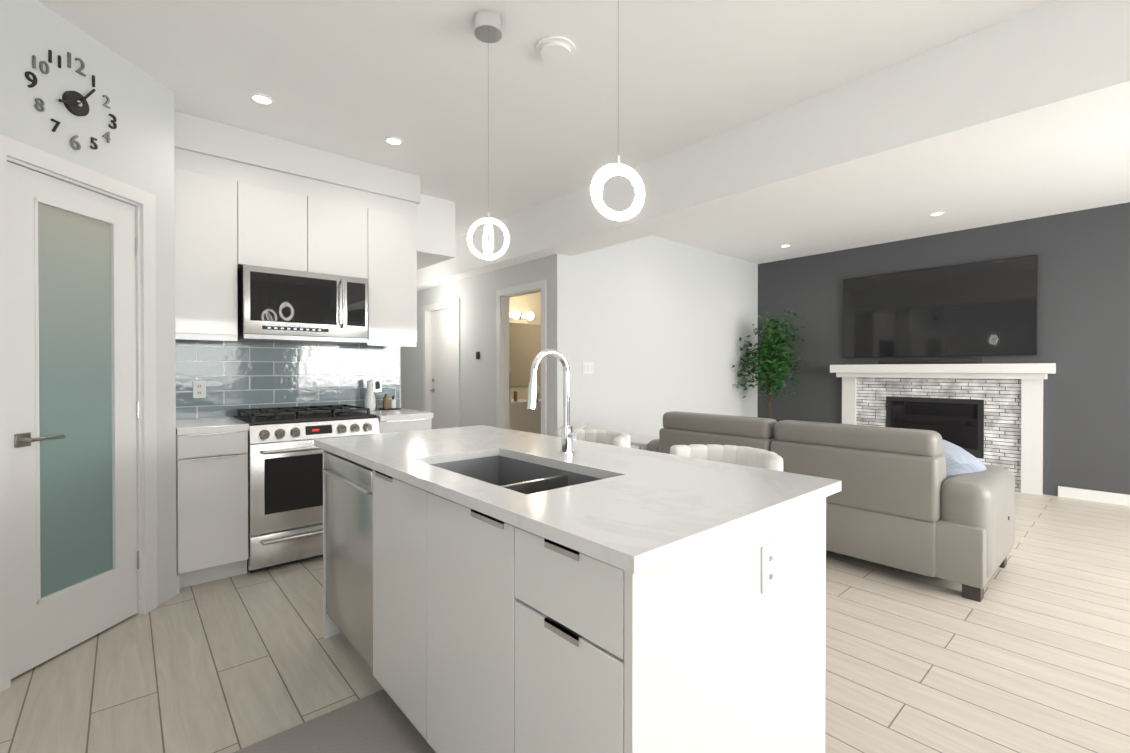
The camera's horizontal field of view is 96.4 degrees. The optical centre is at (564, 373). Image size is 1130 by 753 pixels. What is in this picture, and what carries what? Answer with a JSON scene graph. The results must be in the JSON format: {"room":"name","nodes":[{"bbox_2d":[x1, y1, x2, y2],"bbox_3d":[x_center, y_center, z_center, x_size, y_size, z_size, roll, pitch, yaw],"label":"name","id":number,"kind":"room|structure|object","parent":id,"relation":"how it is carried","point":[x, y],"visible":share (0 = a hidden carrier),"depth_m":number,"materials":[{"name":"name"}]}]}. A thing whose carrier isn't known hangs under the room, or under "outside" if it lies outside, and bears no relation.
{"room":"kitchen","nodes":[
{"label":"kitchen","id":0,"kind":"room"},
{"bbox_2d":[0,0,176,604],"bbox_3d":[-2.276,-0.152,1.467,0.100,2.770,2.620,0,0,4],"label":"wall","id":1,"kind":"structure","parent":0,"point":[137,151],"depth_m":2.43,"materials":[{"name":"white paint"}]},
{"bbox_2d":[25,71,37,87],"bbox_3d":[-2.179,-1.195,2.061,0.008,0.066,0.040,0,0,4],"label":"clock numeral","id":2,"kind":"object","parent":1,"relation":"attached to","point":[34,81],"visible":1,"depth_m":2.06,"materials":[{"name":"black"}]},
{"bbox_2d":[34,98,44,111],"bbox_3d":[-2.177,-1.112,2.092,0.008,0.052,0.033,0,0,4],"label":"clock numeral","id":3,"kind":"object","parent":1,"relation":"attached to","point":[41,105],"visible":1,"depth_m":2.09,"materials":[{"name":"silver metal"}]},
{"bbox_2d":[32,55,48,73],"bbox_3d":[-2.176,-1.277,2.098,0.008,0.052,0.058,0,0,4],"label":"clock numeral","id":4,"kind":"object","parent":1,"relation":"attached to","point":[40,65],"visible":1,"depth_m":2.10,"materials":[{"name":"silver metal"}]},
{"bbox_2d":[48,50,60,67],"bbox_3d":[-2.173,-1.338,2.151,0.008,0.051,0.045,0,0,4],"label":"clock numeral","id":5,"kind":"object","parent":1,"relation":"attached to","point":[50,58],"visible":1,"depth_m":2.13,"materials":[{"name":"black"}]},
{"bbox_2d":[51,119,60,131],"bbox_3d":[-2.173,-1.051,2.154,0.008,0.052,0.033,0,0,4],"label":"clock numeral","id":6,"kind":"object","parent":1,"relation":"attached to","point":[55,127],"visible":1,"depth_m":2.15,"materials":[{"name":"black plastic"}]},
{"bbox_2d":[7,162,138,678],"bbox_3d":[-2.178,0.189,2.274,0.090,2.053,0.572,0,0,4],"label":"pantry door","id":7,"kind":"structure","parent":1,"relation":"in","point":[73,414],"depth_m":2.23,"materials":[{"name":"white"}]},
{"bbox_2d":[70,135,80,149],"bbox_3d":[-2.167,-1.023,2.236,0.008,0.066,0.040,0,0,4],"label":"clock numeral","id":8,"kind":"object","parent":1,"relation":"attached to","point":[72,139],"visible":1,"depth_m":2.23,"materials":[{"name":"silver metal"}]},
{"bbox_2d":[67,52,85,76],"bbox_3d":[-2.167,-1.370,2.241,0.008,0.066,0.073,0,0,4],"label":"clock numeral","id":9,"kind":"object","parent":1,"relation":"attached to","point":[81,68],"visible":1,"depth_m":2.24,"materials":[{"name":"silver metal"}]},
{"bbox_2d":[58,89,95,115],"bbox_3d":[-2.158,-1.218,2.229,0.030,0.151,0.154,0,0,4],"label":"wall clock","id":10,"kind":"object","parent":1,"relation":"attached to","point":[75,103],"visible":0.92,"depth_m":2.23,"materials":[{"name":"black"}]},
{"bbox_2d":[0,134,157,691],"bbox_3d":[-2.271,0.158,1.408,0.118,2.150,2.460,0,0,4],"label":"trim","id":11,"kind":"structure","parent":1,"relation":"attached to","point":[13,151],"depth_m":2.55,"materials":[{"name":"white wood"}]},
{"bbox_2d":[92,75,94,86],"bbox_3d":[-2.162,-1.339,2.316,0.008,0.051,0.007,0,0,4],"label":"clock numeral","id":12,"kind":"object","parent":1,"relation":"attached to","point":[93,80],"visible":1,"depth_m":2.31,"materials":[{"name":"black"}]},
{"bbox_2d":[90,137,97,149],"bbox_3d":[-2.162,-1.053,2.317,0.008,0.052,0.029,0,0,4],"label":"clock numeral","id":13,"kind":"object","parent":1,"relation":"attached to","point":[94,143],"visible":1,"depth_m":2.32,"materials":[{"name":"black plastic"}]},
{"bbox_2d":[102,132,110,142],"bbox_3d":[-2.158,-1.114,2.377,0.008,0.052,0.034,0,0,4],"label":"clock numeral","id":14,"kind":"object","parent":1,"relation":"attached to","point":[107,136],"visible":1,"depth_m":2.38,"materials":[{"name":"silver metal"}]},
{"bbox_2d":[103,95,110,108],"bbox_3d":[-2.158,-1.279,2.376,0.008,0.052,0.032,0,0,4],"label":"clock numeral","id":15,"kind":"object","parent":1,"relation":"attached to","point":[107,102],"visible":1,"depth_m":2.38,"materials":[{"name":"silver metal"}]},
{"bbox_2d":[108,114,116,128],"bbox_3d":[-2.155,-1.197,2.407,0.008,0.066,0.034,0,0,4],"label":"clock numeral","id":16,"kind":"object","parent":1,"relation":"attached to","point":[113,121],"visible":1,"depth_m":2.41,"materials":[{"name":"black plastic"}]},
{"bbox_2d":[176,346,400,419],"bbox_3d":[-2.744,-0.163,3.161,3.500,2.770,0.120,0,1,-41],"label":"wall","id":17,"kind":"structure","parent":0,"point":[400,380],"depth_m":4.26,"materials":[{"name":"white paint"}]},
{"bbox_2d":[174,150,241,340],"bbox_3d":[-2.311,-0.790,3.222,0.328,1.098,0.348,0,1,-41],"label":"upper cabinet","id":18,"kind":"object","parent":17,"relation":"attached to","point":[208,191],"depth_m":3.09,"materials":[{"name":"white"}]},
{"bbox_2d":[242,166,309,271],"bbox_3d":[-2.034,-1.018,3.462,0.407,0.645,0.348,0,1,-41],"label":"upper cabinet","id":19,"kind":"object","parent":17,"relation":"attached to","point":[244,196],"depth_m":3.34,"materials":[{"name":"white wood"}]},
{"bbox_2d":[237,264,367,344],"bbox_3d":[-1.844,-0.454,3.558,0.772,0.465,0.460,0,1,-41],"label":"microwave","id":20,"kind":"object","parent":19,"relation":"attached to","point":[279,305],"visible":0.98,"depth_m":3.38,"materials":[{"name":"silver metal"}]},
{"bbox_2d":[175,339,399,418],"bbox_3d":[-1.971,0.026,3.752,1.530,0.541,0.008,0,1,-41],"label":"tile backsplash","id":21,"kind":"structure","parent":17,"relation":"attached to","point":[235,375],"depth_m":3.65,"materials":[{"name":"grey tile"}]},
{"bbox_2d":[193,381,205,397],"bbox_3d":[-2.423,0.108,3.348,0.070,0.115,0.008,0,1,-41],"label":"outlet","id":22,"kind":"object","parent":21,"relation":"attached to","point":[199,389],"visible":1,"depth_m":3.35,"materials":[{"name":"white plastic"}]},
{"bbox_2d":[373,378,381,391],"bbox_3d":[-1.533,0.098,4.125,0.070,0.115,0.008,0,1,-41],"label":"outlet","id":23,"kind":"object","parent":21,"relation":"attached to","point":[377,384],"visible":0.92,"depth_m":4.12,"materials":[{"name":"white plastic"}]},
{"bbox_2d":[174,110,420,203],"bbox_3d":[-1.844,-1.446,3.612,1.550,0.208,0.368,0,1,-41],"label":"ceiling soffit","id":24,"kind":"object","parent":17,"relation":"attached to","point":[198,135],"depth_m":3.37,"materials":[{"name":"white paint"}]},
{"bbox_2d":[310,182,369,281],"bbox_3d":[-1.726,-1.020,3.731,0.410,0.645,0.348,0,1,-41],"label":"upper cabinet","id":25,"kind":"object","parent":17,"relation":"attached to","point":[339,216],"depth_m":3.60,"materials":[{"name":"white wood"}]},
{"bbox_2d":[367,194,417,345],"bbox_3d":[-1.427,-0.795,3.994,0.385,1.098,0.348,0,1,-41],"label":"upper cabinet","id":26,"kind":"object","parent":17,"relation":"attached to","point":[392,286],"depth_m":3.86,"materials":[{"name":"white"}]},
{"bbox_2d":[416,194,454,269],"bbox_3d":[-2.394,-1.316,5.809,0.520,0.500,3.640,0,1,-41],"label":"ceiling soffit","id":27,"kind":"structure","parent":0,"point":[435,217],"depth_m":4.50,"materials":[{"name":"white paint"}]},
{"bbox_2d":[401,255,550,435],"bbox_3d":[-1.416,-0.185,6.430,0.100,2.770,4.000,0,1,-41],"label":"wall","id":28,"kind":"structure","parent":0,"point":[476,294],"depth_m":5.92,"materials":[{"name":"white paint"}]},
{"bbox_2d":[430,307,455,428],"bbox_3d":[-1.571,0.175,6.616,0.088,2.024,0.812,0,1,-41],"label":"entry door","id":29,"kind":"structure","parent":28,"relation":"in","point":[443,367],"depth_m":6.66,"materials":[{"name":"white"}]},
{"bbox_2d":[509,364,510,404],"bbox_3d":[-0.663,0.117,5.697,0.032,0.476,0.152,0,1,-41],"label":"towel","id":30,"kind":"object","parent":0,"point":[509,384],"visible":0.19,"depth_m":5.65,"materials":[{"name":"fabric"}]},
{"bbox_2d":[509,292,540,398],"bbox_3d":[-0.604,-0.188,6.808,1.620,2.770,0.100,0,1,-41],"label":"wall","id":31,"kind":"structure","parent":0,"point":[524,304],"depth_m":6.79,"materials":[{"name":"beige paint"}]},
{"bbox_2d":[509,311,534,319],"bbox_3d":[-0.647,-0.761,6.609,0.700,0.110,0.133,0,1,-41],"label":"sconce","id":32,"kind":"object","parent":31,"relation":"attached to","point":[517,315],"visible":0.69,"depth_m":6.70,"materials":[{"name":"white glass"}]},
{"bbox_2d":[509,323,539,386],"bbox_3d":[-0.687,-0.242,6.659,0.900,0.840,0.010,0,1,-41],"label":"bathroom mirror","id":33,"kind":"object","parent":31,"relation":"attached to","point":[524,345],"visible":0.57,"depth_m":6.76,"materials":[{"name":"white mirror"}]},
{"bbox_2d":[0,491,1129,752],"bbox_3d":[0.292,1.268,3.684,8.950,0.100,10.600,0,1,-41],"label":"floor","id":34,"kind":"structure","parent":0,"point":[1030,653],"depth_m":2.13,"materials":[{"name":"beige wood"}]},
{"bbox_2d":[176,432,248,587],"bbox_3d":[-2.223,0.782,3.144,0.343,0.880,0.598,0,1,-41],"label":"base cabinet","id":35,"kind":"object","parent":34,"relation":"on","point":[211,499],"depth_m":2.92,"materials":[{"name":"white wood"}]},
{"bbox_2d":[176,417,248,435],"bbox_3d":[-2.215,0.322,3.131,0.343,0.040,0.624,0,1,-41],"label":"countertop","id":36,"kind":"structure","parent":35,"relation":"on","point":[200,426],"depth_m":2.96,"materials":[{"name":"white stone"}]},
{"bbox_2d":[233,404,379,572],"bbox_3d":[-1.770,0.734,3.481,0.776,0.972,0.664,0,1,-41],"label":"range","id":37,"kind":"object","parent":34,"relation":"on","point":[285,491],"visible":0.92,"depth_m":3.17,"materials":[{"name":"silver metal"}]},
{"bbox_2d":[233,690,434,752],"bbox_3d":[-0.575,1.225,1.381,0.555,0.015,1.010,0,1,-41],"label":"kitchen mat","id":38,"kind":"object","parent":34,"relation":"on","point":[378,722],"visible":1,"depth_m":1.70,"materials":[{"name":"grey fabric"}]},
{"bbox_2d":[377,420,431,433],"bbox_3d":[-1.352,0.777,3.904,0.403,0.880,0.598,0,1,-41],"label":"base cabinet","id":39,"kind":"object","parent":34,"relation":"on","point":[389,426],"depth_m":3.66,"materials":[{"name":"white wood"}]},
{"bbox_2d":[358,408,432,423],"bbox_3d":[-1.343,0.317,3.892,0.403,0.040,0.624,0,1,-41],"label":"countertop","id":40,"kind":"structure","parent":39,"relation":"on","point":[399,414],"depth_m":3.72,"materials":[{"name":"white stone"}]},
{"bbox_2d":[364,381,375,410],"bbox_3d":[-1.540,0.178,3.989,0.084,0.235,0.084,0,1,-41],"label":"vase","id":41,"kind":"object","parent":40,"relation":"on","point":[370,401],"visible":0.96,"depth_m":3.96,"materials":[{"name":"white ceramic"}]},
{"bbox_2d":[380,394,400,409],"bbox_3d":[-1.418,0.233,4.109,0.140,0.124,0.100,0,1,-41],"label":"tray","id":42,"kind":"object","parent":40,"relation":"on","point":[392,403],"visible":0.98,"depth_m":4.08,"materials":[{"name":"black"}]},
{"bbox_2d":[509,398,540,433],"bbox_3d":[-0.554,0.772,6.418,1.165,0.855,0.558,0,1,-41],"label":"bathroom vanity","id":43,"kind":"object","parent":34,"relation":"on","point":[523,418],"visible":0.07,"depth_m":6.14,"materials":[{"name":"white wood"}]},
{"bbox_2d":[510,391,516,401],"bbox_3d":[-0.670,0.286,6.156,0.204,0.120,0.044,0,1,-41],"label":"bottle","id":44,"kind":"object","parent":43,"relation":"on","point":[515,395],"visible":0.5,"depth_m":6.19,"materials":[{"name":"brown glass"}]},
{"bbox_2d":[322,449,834,752],"bbox_3d":[-0.184,0.785,1.903,0.862,0.890,1.903,0,1,-41],"label":"kitchen island","id":45,"kind":"object","parent":34,"relation":"on","point":[488,589],"depth_m":1.25,"materials":[{"name":"white wood"}]},
{"bbox_2d":[314,425,840,576],"bbox_3d":[-0.180,0.325,1.908,0.910,0.030,1.956,0,1,-41],"label":"island countertop","id":46,"kind":"structure","parent":45,"relation":"on","point":[650,509],"depth_m":1.35,"materials":[{"name":"white stone"}]},
{"bbox_2d":[527,349,586,455],"bbox_3d":[-0.033,0.110,1.859,0.237,0.400,0.091,0,1,-41],"label":"faucet","id":47,"kind":"object","parent":46,"relation":"on","point":[567,435],"depth_m":1.89,"materials":[{"name":"silver metal"}]},
{"bbox_2d":[555,429,630,447],"bbox_3d":[0.112,0.772,2.687,0.470,0.905,0.512,0,1,-41],"label":"stool","id":48,"kind":"object","parent":34,"relation":"on","point":[613,437],"visible":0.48,"depth_m":2.82,"materials":[{"name":"white fabric"}]},
{"bbox_2d":[630,435,658,449],"bbox_3d":[0.777,0.934,5.027,0.450,0.550,0.450,0,1,-41],"label":"side table","id":49,"kind":"object","parent":34,"relation":"on","point":[641,441],"visible":0.27,"depth_m":4.94,"materials":[{"name":"white wood"}]},
{"bbox_2d":[670,444,782,470],"bbox_3d":[0.637,0.776,2.084,0.470,0.905,0.512,0,1,-41],"label":"stool","id":50,"kind":"object","parent":34,"relation":"on","point":[749,456],"visible":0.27,"depth_m":2.22,"materials":[{"name":"white fabric"}]},
{"bbox_2d":[732,309,806,417],"bbox_3d":[2.740,0.176,6.718,0.854,2.045,0.824,0,1,-41],"label":"ficus plant","id":51,"kind":"object","parent":34,"relation":"on","point":[775,361],"visible":0.92,"depth_m":6.64,"materials":[{"name":"green plant"}]},
{"bbox_2d":[646,411,1014,601],"bbox_3d":[1.759,0.772,3.809,0.912,0.890,2.376,0,1,-41],"label":"sofa","id":52,"kind":"object","parent":34,"relation":"on","point":[929,503],"visible":0.79,"depth_m":2.98,"materials":[{"name":"grey leather"}]},
{"bbox_2d":[942,439,986,478],"bbox_3d":[2.312,0.543,3.256,0.545,0.280,0.607,0,1,-41],"label":"pillow","id":53,"kind":"object","parent":52,"relation":"on","point":[959,462],"depth_m":2.99,"materials":[{"name":"white fabric"}]},
{"bbox_2d":[830,363,1055,494],"bbox_3d":[4.087,0.552,5.677,0.200,1.305,2.040,0,1,-41],"label":"fireplace surround","id":54,"kind":"object","parent":34,"relation":"on","point":[989,414],"visible":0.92,"depth_m":5.43,"materials":[{"name":"white"}]},
{"bbox_2d":[878,359,981,363],"bbox_3d":[4.068,-0.128,5.676,0.090,0.054,0.950,0,1,-41],"label":"soundbar","id":55,"kind":"object","parent":54,"relation":"on","point":[943,361],"visible":0.96,"depth_m":5.60,"materials":[{"name":"black plastic"}]},
{"bbox_2d":[37,0,1129,263],"bbox_3d":[0.292,-1.602,3.665,8.950,0.100,10.600,0,1,-41],"label":"ceiling","id":56,"kind":"structure","parent":0,"point":[509,122],"depth_m":2.75,"materials":[{"name":"white paint"}]},
{"bbox_2d":[249,93,274,105],"bbox_3d":[-1.709,-1.543,2.848,0.124,0.006,0.124,0,1,-41],"label":"recessed light","id":57,"kind":"object","parent":56,"relation":"in","point":[265,100],"visible":1,"depth_m":2.85,"materials":[{"name":"white plastic"}]},
{"bbox_2d":[384,137,403,145],"bbox_3d":[-1.142,-1.547,3.369,0.124,0.006,0.124,0,1,-41],"label":"recessed light","id":58,"kind":"object","parent":56,"relation":"in","point":[392,140],"visible":1,"depth_m":3.37,"materials":[{"name":"white"}]},
{"bbox_2d":[467,10,508,259],"bbox_3d":[-0.335,-1.018,2.205,0.146,1.045,0.124,0,1,-41],"label":"pendant light","id":59,"kind":"object","parent":56,"relation":"hanging from","point":[487,26],"visible":1,"depth_m":2.20,"materials":[{"name":"silver metal"}]},
{"bbox_2d":[536,36,574,62],"bbox_3d":[-0.045,-1.528,2.402,0.190,0.026,0.190,0,1,-41],"label":"smoke detector","id":60,"kind":"object","parent":56,"relation":"in","point":[554,49],"visible":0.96,"depth_m":2.37,"materials":[{"name":"white plastic"}]},
{"bbox_2d":[591,0,644,220],"bbox_3d":[0.171,-1.014,1.625,0.164,1.045,0.136,0,1,-41],"label":"pendant light","id":61,"kind":"object","parent":56,"relation":"hanging from","point":[619,169],"visible":1,"depth_m":1.62,"materials":[{"name":"silver metal"}]},
{"bbox_2d":[417,0,1129,290],"bbox_3d":[0.637,-1.344,3.967,0.375,0.420,10.400,0,1,-41],"label":"beam","id":62,"kind":"structure","parent":56,"relation":"attached to","point":[1055,66],"depth_m":2.63,"materials":[{"name":"white paint"}]},
{"bbox_2d":[929,212,944,215],"bbox_3d":[3.643,-1.557,4.944,0.124,0.006,0.124,0,1,-41],"label":"recessed light","id":63,"kind":"object","parent":56,"relation":"in","point":[937,213],"visible":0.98,"depth_m":4.92,"materials":[{"name":"white"}]},
{"bbox_2d":[551,235,757,448],"bbox_3d":[1.325,-0.183,6.103,3.800,2.770,0.100,0,1,-41],"label":"wall","id":64,"kind":"structure","parent":0,"point":[654,329],"depth_m":5.72,"materials":[{"name":"white paint"}]},
{"bbox_2d":[583,362,593,373],"bbox_3d":[0.235,-0.051,5.079,0.150,0.120,0.007,0,1,-41],"label":"light switch","id":65,"kind":"object","parent":64,"relation":"attached to","point":[588,367],"visible":1,"depth_m":5.08,"materials":[{"name":"white plastic"}]},
{"bbox_2d":[757,202,1129,495],"bbox_3d":[4.866,-0.176,5.012,0.100,2.770,6.400,0,1,-41],"label":"wall","id":66,"kind":"structure","parent":0,"point":[1084,301],"depth_m":4.99,"materials":[{"name":"grey paint"}]},
{"bbox_2d":[843,255,1038,357],"bbox_3d":[4.133,-0.685,5.733,0.047,1.000,1.815,0,1,-41],"label":"screen","id":67,"kind":"object","parent":66,"relation":"attached to","point":[987,308],"visible":0.98,"depth_m":5.59,"materials":[{"name":"black glass"}]},
{"bbox_2d":[1058,486,1129,505],"bbox_3d":[5.885,1.168,3.766,0.014,0.100,3.170,0,1,-41],"label":"baseboard","id":68,"kind":"structure","parent":66,"relation":"attached to","point":[1099,496],"depth_m":4.77,"materials":[{"name":"white wood"}]}
]}

